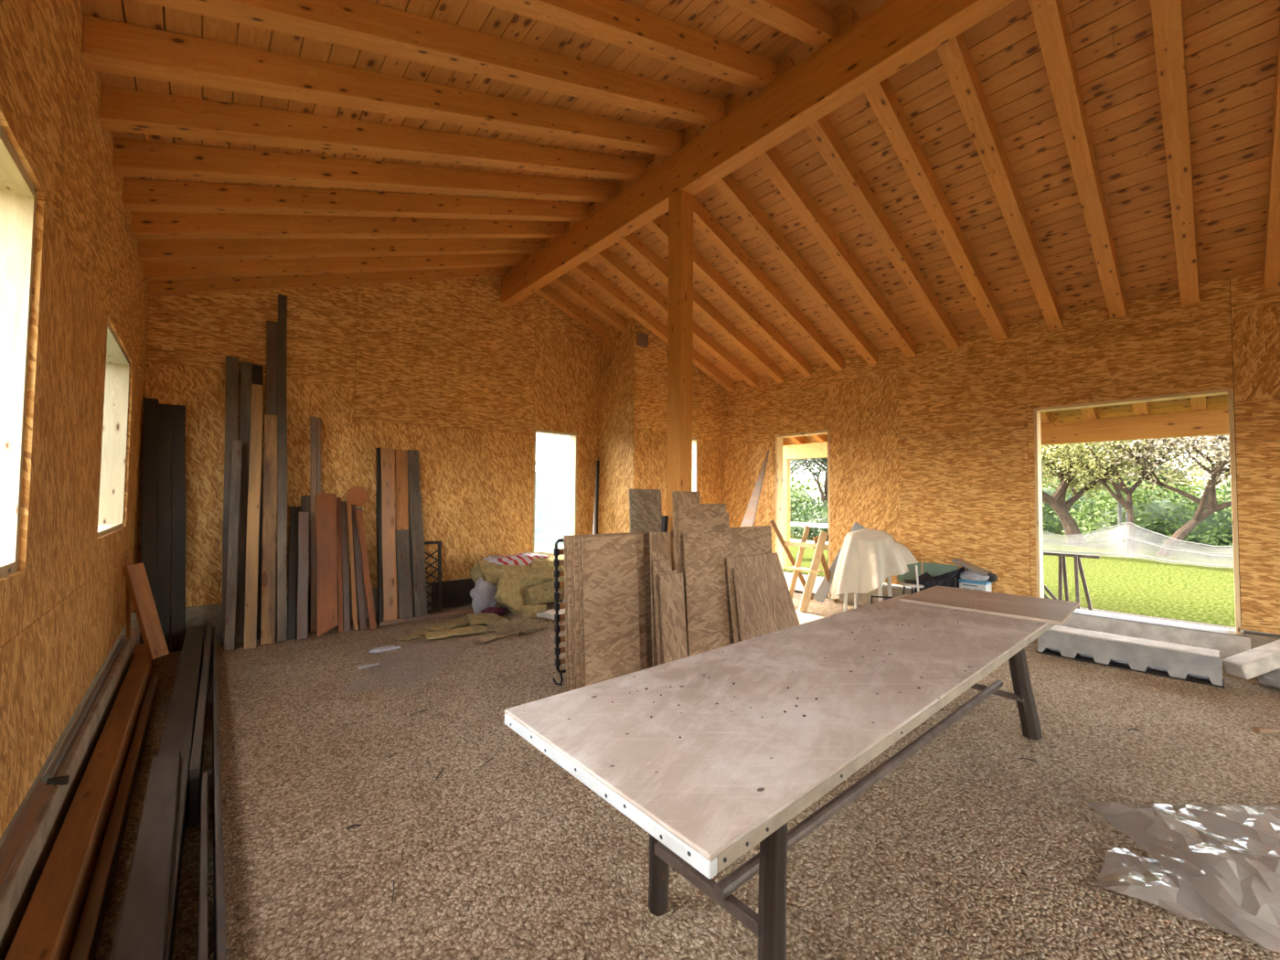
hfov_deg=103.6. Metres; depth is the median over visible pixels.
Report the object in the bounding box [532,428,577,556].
window
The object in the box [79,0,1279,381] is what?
ceiling
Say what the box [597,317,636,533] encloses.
wall
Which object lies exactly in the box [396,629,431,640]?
scrap
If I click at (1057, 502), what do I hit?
tree
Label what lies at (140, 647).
timber offcut
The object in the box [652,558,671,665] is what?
board
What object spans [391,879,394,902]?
twig
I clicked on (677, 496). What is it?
board
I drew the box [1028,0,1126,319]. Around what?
rafter
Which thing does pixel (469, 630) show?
scrap
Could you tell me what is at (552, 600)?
insulation slab
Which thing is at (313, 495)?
plank
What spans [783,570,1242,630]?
ground porch
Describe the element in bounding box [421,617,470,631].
scrap
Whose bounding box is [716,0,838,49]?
rafter
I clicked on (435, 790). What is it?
twig
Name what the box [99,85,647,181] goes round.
rafter
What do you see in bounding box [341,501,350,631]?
plank
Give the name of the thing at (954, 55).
rafter
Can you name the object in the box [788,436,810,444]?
rafter
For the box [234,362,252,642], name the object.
plank
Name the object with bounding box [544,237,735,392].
rafter
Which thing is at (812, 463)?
tree
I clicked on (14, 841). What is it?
batten
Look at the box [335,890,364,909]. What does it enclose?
twig
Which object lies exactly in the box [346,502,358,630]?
plank
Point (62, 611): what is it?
wall
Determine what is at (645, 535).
board
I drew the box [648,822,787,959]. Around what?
trestle
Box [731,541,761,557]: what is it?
board
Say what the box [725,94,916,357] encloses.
rafter
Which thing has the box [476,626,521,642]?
scrap
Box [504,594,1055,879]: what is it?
tabletop
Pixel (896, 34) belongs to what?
ridge beam
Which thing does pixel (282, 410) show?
plank
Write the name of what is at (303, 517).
plank
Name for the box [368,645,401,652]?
scrap
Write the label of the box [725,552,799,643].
board
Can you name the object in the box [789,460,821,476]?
tree
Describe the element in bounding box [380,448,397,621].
plank
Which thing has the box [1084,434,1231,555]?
tree
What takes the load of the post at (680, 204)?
on the floor
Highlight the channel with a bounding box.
[661,515,668,532]
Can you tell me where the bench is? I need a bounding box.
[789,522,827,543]
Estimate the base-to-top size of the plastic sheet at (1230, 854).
0.093 m
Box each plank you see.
[113,750,181,959]
[139,397,158,643]
[156,403,172,651]
[170,405,185,651]
[196,771,207,959]
[211,627,226,959]
[220,355,238,645]
[223,439,242,650]
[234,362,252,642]
[243,384,263,649]
[252,364,262,639]
[260,414,277,644]
[265,320,277,583]
[277,294,287,641]
[286,506,300,639]
[296,512,309,639]
[301,495,310,631]
[309,416,316,631]
[315,493,338,637]
[316,417,320,493]
[336,497,342,632]
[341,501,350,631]
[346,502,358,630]
[351,504,366,629]
[355,510,376,629]
[356,507,365,624]
[375,447,382,623]
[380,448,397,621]
[394,449,408,618]
[395,529,413,618]
[406,449,419,617]
[409,493,427,617]
[431,578,475,608]
[740,450,769,526]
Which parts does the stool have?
seat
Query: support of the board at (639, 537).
on the floor
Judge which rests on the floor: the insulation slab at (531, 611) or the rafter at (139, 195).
the insulation slab at (531, 611)
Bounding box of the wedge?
[45,775,69,785]
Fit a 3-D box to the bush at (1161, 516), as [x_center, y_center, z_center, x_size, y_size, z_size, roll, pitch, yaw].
[17.352,1.611,16.571,5.526,3.287,3.726,-1,-3,41]
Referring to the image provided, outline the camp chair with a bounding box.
[914,566,968,593]
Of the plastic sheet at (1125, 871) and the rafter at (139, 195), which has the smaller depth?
the plastic sheet at (1125, 871)
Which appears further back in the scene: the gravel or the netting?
the netting
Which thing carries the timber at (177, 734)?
on the floor
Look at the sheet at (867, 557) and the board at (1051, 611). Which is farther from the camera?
the sheet at (867, 557)
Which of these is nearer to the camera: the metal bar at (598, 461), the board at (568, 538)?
the board at (568, 538)
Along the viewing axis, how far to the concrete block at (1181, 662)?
4.42 m
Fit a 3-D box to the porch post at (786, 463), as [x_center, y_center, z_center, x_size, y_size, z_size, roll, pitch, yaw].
[3.065,0.727,10.583,0.130,2.300,0.130,2,-3,-41]
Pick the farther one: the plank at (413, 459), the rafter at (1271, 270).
the plank at (413, 459)
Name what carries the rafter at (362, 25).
attached to the ceiling
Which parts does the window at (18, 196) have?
sill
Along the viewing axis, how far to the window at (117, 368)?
3.95 m
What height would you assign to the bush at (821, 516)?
2.034 m
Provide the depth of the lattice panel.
6.38 m
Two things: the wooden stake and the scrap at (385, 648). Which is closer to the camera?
the wooden stake
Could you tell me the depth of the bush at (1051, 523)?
20.09 m
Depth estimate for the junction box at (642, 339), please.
7.81 m
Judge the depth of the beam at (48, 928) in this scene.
1.80 m
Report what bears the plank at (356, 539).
on the floor
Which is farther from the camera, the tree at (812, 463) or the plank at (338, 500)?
the tree at (812, 463)
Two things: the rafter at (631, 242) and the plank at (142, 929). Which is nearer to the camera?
the plank at (142, 929)
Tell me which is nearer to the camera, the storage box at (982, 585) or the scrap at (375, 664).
the scrap at (375, 664)
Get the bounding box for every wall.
[0,0,148,838]
[134,277,599,612]
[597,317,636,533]
[632,319,723,515]
[722,270,1279,634]
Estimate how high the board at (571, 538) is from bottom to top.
1.175 m
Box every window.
[0,124,37,577]
[97,321,130,537]
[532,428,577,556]
[692,437,697,491]
[1033,387,1241,634]
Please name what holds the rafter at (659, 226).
attached to the ceiling
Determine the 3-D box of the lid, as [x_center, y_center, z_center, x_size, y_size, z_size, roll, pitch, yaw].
[3.890,1.020,5.911,0.240,0.158,0.340,2,-3,-41]
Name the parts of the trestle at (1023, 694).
leg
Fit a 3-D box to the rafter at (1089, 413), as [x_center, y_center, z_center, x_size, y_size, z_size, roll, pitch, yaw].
[5.688,-1.185,6.501,2.465,1.036,0.120,2,-3,-41]
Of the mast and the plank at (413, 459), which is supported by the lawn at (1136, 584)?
the mast
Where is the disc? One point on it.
(357, 496)
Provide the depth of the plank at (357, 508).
5.86 m
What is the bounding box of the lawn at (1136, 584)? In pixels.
[537,506,1235,627]
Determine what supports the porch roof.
attached to the wall at (933, 450)
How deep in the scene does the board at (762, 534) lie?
5.03 m
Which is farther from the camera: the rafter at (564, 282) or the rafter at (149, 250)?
the rafter at (564, 282)
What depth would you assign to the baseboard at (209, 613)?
5.13 m
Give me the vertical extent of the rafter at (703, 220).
1.504 m
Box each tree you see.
[789,458,827,507]
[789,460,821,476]
[1041,437,1200,552]
[1041,443,1159,545]
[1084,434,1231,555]
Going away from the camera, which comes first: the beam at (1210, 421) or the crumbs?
the crumbs
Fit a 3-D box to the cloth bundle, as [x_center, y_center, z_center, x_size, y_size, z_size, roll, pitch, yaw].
[-1.814,1.620,6.221,0.385,0.104,0.205,2,-3,-41]
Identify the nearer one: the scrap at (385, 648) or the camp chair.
the scrap at (385, 648)
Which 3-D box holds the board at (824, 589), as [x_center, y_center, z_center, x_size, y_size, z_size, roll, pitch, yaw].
[2.796,1.187,7.103,0.029,1.205,0.760,3,-3,-45]
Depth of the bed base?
3.96 m
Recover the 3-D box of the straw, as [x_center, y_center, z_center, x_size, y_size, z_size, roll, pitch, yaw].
[-1.369,1.597,5.596,0.712,0.095,0.707,0,-2,19]
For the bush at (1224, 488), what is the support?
on the lawn at (1136, 584)
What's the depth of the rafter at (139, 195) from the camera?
4.07 m
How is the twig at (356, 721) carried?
on the floor
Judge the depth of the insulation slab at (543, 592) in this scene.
6.53 m
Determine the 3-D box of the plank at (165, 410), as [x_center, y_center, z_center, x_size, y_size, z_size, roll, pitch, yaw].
[-4.488,0.438,4.742,0.261,2.336,0.121,-1,-2,30]
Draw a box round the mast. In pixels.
[1117,480,1122,543]
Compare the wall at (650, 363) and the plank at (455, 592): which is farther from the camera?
the wall at (650, 363)
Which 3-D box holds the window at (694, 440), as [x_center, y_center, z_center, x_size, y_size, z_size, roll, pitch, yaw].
[0.661,0.357,8.455,0.700,2.159,0.176,2,-3,-41]
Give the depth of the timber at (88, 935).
1.95 m
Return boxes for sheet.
[830,528,917,598]
[1085,800,1279,952]
[1088,847,1258,944]
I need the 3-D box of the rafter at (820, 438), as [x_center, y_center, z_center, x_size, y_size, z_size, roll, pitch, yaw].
[3.065,-1.103,9.519,2.465,1.036,0.120,2,-3,-41]
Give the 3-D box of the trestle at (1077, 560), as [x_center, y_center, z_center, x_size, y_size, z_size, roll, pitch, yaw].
[4.917,1.337,6.590,0.449,0.841,1.650,2,-3,-41]
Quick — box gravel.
[227,653,1279,959]
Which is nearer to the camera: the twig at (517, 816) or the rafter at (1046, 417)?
the twig at (517, 816)
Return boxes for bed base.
[552,538,565,685]
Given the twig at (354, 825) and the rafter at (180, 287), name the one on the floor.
the twig at (354, 825)
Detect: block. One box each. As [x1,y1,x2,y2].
[122,562,169,660]
[1035,625,1224,688]
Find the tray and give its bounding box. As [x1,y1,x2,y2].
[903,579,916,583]
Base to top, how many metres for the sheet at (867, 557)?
0.924 m
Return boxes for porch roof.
[782,394,1228,444]
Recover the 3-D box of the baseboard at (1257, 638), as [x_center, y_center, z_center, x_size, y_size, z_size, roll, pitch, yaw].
[3.618,1.530,5.131,2.283,0.320,9.060,2,-3,-41]
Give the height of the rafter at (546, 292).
0.767 m
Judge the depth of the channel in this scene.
4.41 m
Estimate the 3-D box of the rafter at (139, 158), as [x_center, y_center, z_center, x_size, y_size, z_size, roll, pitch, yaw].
[-1.697,-2.506,4.215,3.710,1.476,0.120,2,-3,-41]
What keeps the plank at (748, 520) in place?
on the floor
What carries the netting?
on the lawn at (1136, 584)
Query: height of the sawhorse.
1.198 m
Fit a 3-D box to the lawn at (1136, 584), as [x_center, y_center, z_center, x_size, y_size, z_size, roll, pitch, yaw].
[24.433,2.285,31.115,60.000,1.068,75.000,2,-3,-41]
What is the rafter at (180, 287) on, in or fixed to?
attached to the ceiling
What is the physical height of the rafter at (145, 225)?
1.476 m
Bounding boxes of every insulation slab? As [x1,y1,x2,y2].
[469,562,497,591]
[477,559,564,587]
[494,571,528,614]
[496,586,563,607]
[522,603,546,618]
[523,577,564,605]
[525,551,564,570]
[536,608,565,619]
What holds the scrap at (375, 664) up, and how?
on the floor
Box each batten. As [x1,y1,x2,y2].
[0,635,128,888]
[187,623,212,827]
[379,608,474,626]
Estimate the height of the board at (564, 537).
1.179 m
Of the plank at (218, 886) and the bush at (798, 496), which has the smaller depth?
the plank at (218, 886)
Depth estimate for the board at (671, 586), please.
4.09 m
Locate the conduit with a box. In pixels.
[41,639,123,782]
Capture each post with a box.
[666,189,693,570]
[783,459,790,568]
[1221,639,1279,679]
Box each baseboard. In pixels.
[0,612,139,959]
[170,578,471,644]
[829,584,1279,649]
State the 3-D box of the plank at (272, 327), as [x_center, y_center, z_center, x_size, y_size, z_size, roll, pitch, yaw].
[-3.925,-0.048,5.355,0.303,3.358,0.108,-1,-3,39]
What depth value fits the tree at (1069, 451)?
13.83 m
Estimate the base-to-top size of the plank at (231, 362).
2.897 m
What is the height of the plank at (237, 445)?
2.024 m
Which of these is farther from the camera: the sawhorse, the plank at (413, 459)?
the sawhorse
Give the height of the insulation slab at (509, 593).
0.607 m
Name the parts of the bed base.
leg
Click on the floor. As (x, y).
(261, 684)
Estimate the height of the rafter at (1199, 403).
1.036 m
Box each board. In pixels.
[563,532,638,692]
[565,533,628,691]
[570,533,637,689]
[573,533,652,689]
[577,533,647,687]
[581,534,639,686]
[628,488,661,626]
[649,532,671,666]
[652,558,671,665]
[653,570,677,665]
[658,572,687,663]
[672,490,700,572]
[677,503,729,643]
[682,531,734,656]
[723,525,772,554]
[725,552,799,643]
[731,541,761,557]
[733,567,748,641]
[812,522,865,602]
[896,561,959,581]
[899,585,1079,624]
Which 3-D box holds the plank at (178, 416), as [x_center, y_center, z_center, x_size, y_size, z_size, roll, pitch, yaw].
[-4.421,0.439,4.830,0.266,2.339,0.111,0,-2,24]
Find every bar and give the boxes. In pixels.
[592,459,597,533]
[595,459,599,533]
[713,680,1002,900]
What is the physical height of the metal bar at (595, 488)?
2.088 m
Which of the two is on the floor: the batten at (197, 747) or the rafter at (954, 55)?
the batten at (197, 747)
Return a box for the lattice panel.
[424,541,442,613]
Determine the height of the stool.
0.469 m
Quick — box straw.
[477,616,554,635]
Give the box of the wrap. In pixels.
[960,569,989,581]
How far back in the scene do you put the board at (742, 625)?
4.60 m
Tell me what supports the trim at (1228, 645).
attached to the wall at (933, 450)
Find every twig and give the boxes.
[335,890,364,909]
[337,721,357,729]
[345,823,360,830]
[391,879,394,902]
[427,788,440,795]
[499,815,519,827]
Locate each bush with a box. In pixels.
[789,473,824,531]
[789,500,827,541]
[1041,446,1230,511]
[1041,475,1135,533]
[1061,479,1232,547]
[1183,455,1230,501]
[1216,477,1231,500]
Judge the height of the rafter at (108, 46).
1.476 m
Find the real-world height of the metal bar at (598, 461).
2.087 m
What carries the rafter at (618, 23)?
attached to the ceiling
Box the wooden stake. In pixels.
[1252,726,1279,734]
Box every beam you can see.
[4,650,151,959]
[501,0,1014,306]
[783,408,1229,459]
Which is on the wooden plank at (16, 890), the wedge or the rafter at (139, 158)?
the wedge
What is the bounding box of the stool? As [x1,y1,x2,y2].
[899,580,924,595]
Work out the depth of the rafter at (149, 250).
4.87 m
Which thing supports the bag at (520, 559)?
on the insulation slab at (528, 576)
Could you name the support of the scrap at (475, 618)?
on the floor
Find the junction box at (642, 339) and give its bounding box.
[636,331,648,347]
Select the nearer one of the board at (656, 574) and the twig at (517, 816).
the twig at (517, 816)
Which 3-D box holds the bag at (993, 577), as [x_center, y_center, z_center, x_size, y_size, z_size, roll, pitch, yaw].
[4.028,1.118,5.780,0.164,0.112,0.116,2,-3,-41]
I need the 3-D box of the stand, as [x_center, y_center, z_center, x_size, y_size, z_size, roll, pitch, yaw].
[2.876,1.499,5.851,0.362,0.420,0.018,0,-2,13]
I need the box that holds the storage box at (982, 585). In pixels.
[958,578,992,591]
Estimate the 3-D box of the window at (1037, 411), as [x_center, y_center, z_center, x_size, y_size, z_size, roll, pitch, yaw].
[4.973,0.290,5.153,0.176,2.229,1.460,2,-3,-41]
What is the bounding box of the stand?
[870,591,904,604]
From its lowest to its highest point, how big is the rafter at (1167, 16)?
1.504 m
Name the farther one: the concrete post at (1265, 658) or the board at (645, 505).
the board at (645, 505)
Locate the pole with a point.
(916, 568)
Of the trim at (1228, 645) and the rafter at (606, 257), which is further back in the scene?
the rafter at (606, 257)
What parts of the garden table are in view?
leg, leg, leg, leg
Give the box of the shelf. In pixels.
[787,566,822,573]
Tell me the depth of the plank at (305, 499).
5.56 m
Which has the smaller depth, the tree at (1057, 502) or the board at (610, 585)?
the board at (610, 585)
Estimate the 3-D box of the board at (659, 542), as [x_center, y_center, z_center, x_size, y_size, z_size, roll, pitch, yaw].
[0.183,1.034,4.236,0.230,1.186,0.076,2,-3,-41]
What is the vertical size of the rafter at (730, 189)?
1.504 m
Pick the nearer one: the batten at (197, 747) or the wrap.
the batten at (197, 747)
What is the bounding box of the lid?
[951,558,991,575]
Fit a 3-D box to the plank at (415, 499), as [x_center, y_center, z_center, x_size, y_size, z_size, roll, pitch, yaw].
[-2.726,0.923,6.195,0.264,1.502,0.147,-1,-3,39]
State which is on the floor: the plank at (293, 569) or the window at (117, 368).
the plank at (293, 569)
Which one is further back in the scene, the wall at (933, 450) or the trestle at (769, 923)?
the wall at (933, 450)
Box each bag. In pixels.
[469,577,497,613]
[482,554,501,562]
[494,553,548,565]
[987,572,997,582]
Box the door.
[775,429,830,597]
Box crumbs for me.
[611,589,1037,738]
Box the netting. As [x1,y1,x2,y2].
[1043,512,1233,565]
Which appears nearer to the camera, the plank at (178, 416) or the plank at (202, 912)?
the plank at (202, 912)
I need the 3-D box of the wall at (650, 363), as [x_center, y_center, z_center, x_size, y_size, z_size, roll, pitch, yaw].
[0.654,-0.360,8.476,2.136,4.279,0.180,2,-3,-41]
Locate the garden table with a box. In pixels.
[842,576,892,611]
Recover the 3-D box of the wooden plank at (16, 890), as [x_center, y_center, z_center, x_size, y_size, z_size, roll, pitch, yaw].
[-1.638,1.325,1.042,0.270,0.345,9.775,2,-3,-41]
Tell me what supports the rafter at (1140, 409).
on the beam at (1210, 421)
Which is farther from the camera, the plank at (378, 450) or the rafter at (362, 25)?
the plank at (378, 450)
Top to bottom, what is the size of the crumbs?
0.025 m
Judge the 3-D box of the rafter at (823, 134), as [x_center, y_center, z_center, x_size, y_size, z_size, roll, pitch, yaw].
[2.508,-2.450,5.098,3.790,1.504,0.120,2,-3,-41]
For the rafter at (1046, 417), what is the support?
on the beam at (1210, 421)
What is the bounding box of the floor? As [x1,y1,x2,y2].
[95,592,1279,959]
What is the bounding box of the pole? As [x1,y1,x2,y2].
[914,565,919,592]
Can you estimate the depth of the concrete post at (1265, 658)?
4.07 m
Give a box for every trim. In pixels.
[1055,613,1250,666]
[1072,608,1227,635]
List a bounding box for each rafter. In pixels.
[81,15,683,156]
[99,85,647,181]
[112,138,616,202]
[122,178,589,221]
[130,211,565,239]
[135,0,725,126]
[138,237,544,262]
[142,253,525,281]
[148,266,509,297]
[475,0,777,91]
[509,266,607,339]
[525,252,626,331]
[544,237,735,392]
[565,221,757,387]
[589,202,784,383]
[616,180,811,377]
[647,154,842,371]
[683,127,877,364]
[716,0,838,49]
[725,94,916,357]
[777,54,959,350]
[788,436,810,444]
[810,434,827,442]
[838,7,1007,341]
[936,32,1063,330]
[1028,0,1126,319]
[1040,411,1055,424]
[1080,406,1099,420]
[1131,402,1150,415]
[1150,0,1199,305]
[1190,396,1206,411]
[1262,18,1279,288]
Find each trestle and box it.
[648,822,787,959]
[939,648,1042,740]
[1043,552,1099,610]
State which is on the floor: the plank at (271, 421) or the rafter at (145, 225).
the plank at (271, 421)
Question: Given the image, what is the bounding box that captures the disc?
[345,486,367,506]
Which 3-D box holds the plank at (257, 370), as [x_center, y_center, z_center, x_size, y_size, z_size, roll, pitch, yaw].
[-4.001,0.199,5.262,0.315,2.857,0.094,-1,-3,40]
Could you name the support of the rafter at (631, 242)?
attached to the ceiling
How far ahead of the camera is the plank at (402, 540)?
6.05 m
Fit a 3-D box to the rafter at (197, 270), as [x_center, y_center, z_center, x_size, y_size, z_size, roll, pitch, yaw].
[-3.009,-2.465,5.724,3.710,1.476,0.120,2,-3,-41]
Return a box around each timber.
[68,676,158,959]
[108,625,204,959]
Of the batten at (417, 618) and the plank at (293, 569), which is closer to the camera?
the plank at (293, 569)
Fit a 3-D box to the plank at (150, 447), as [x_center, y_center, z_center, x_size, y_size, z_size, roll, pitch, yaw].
[-4.512,0.418,4.635,0.299,2.370,0.111,-1,-2,33]
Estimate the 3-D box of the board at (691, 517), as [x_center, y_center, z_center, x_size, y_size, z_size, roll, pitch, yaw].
[0.604,0.930,4.557,0.680,1.426,0.084,2,-3,-41]
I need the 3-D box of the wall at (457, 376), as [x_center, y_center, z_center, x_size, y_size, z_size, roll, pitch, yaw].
[-2.794,-0.921,6.708,5.416,4.522,0.200,2,-3,-41]
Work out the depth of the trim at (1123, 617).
4.97 m
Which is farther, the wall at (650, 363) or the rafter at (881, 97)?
the wall at (650, 363)
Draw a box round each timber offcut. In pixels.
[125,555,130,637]
[131,643,146,661]
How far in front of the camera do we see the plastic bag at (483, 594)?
6.25 m
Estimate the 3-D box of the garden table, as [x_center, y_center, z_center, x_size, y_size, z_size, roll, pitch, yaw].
[2.903,1.362,6.422,0.340,0.736,0.500,2,-3,-41]
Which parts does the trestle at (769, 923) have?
leg, leg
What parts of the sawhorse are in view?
leg, leg, rail, leg, leg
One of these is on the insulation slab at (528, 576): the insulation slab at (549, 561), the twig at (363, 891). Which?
the insulation slab at (549, 561)
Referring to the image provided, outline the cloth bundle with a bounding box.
[479,607,506,615]
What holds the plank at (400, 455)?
on the floor
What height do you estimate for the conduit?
0.030 m
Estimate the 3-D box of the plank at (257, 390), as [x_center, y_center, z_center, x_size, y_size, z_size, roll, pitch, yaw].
[-3.884,0.309,5.066,0.110,2.631,0.519,2,-3,-41]
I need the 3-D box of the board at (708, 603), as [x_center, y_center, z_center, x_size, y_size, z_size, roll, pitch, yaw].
[0.632,1.054,4.484,0.635,1.173,0.091,2,-3,-41]
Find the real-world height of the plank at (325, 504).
1.493 m
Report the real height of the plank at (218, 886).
0.190 m
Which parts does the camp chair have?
panel, backrest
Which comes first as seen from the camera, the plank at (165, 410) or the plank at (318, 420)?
the plank at (165, 410)
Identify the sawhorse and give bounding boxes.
[769,519,839,612]
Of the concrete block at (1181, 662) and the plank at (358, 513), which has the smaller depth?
the concrete block at (1181, 662)
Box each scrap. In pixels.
[357,662,380,669]
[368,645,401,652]
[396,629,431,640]
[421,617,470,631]
[424,625,489,639]
[466,613,503,625]
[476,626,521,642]
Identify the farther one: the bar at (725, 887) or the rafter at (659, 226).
the rafter at (659, 226)
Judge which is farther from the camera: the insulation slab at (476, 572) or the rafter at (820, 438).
the rafter at (820, 438)
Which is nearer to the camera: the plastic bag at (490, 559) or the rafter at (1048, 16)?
the rafter at (1048, 16)
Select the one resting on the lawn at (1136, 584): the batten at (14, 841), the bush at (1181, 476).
the bush at (1181, 476)
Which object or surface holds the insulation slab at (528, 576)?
on the insulation slab at (552, 600)
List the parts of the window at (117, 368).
sill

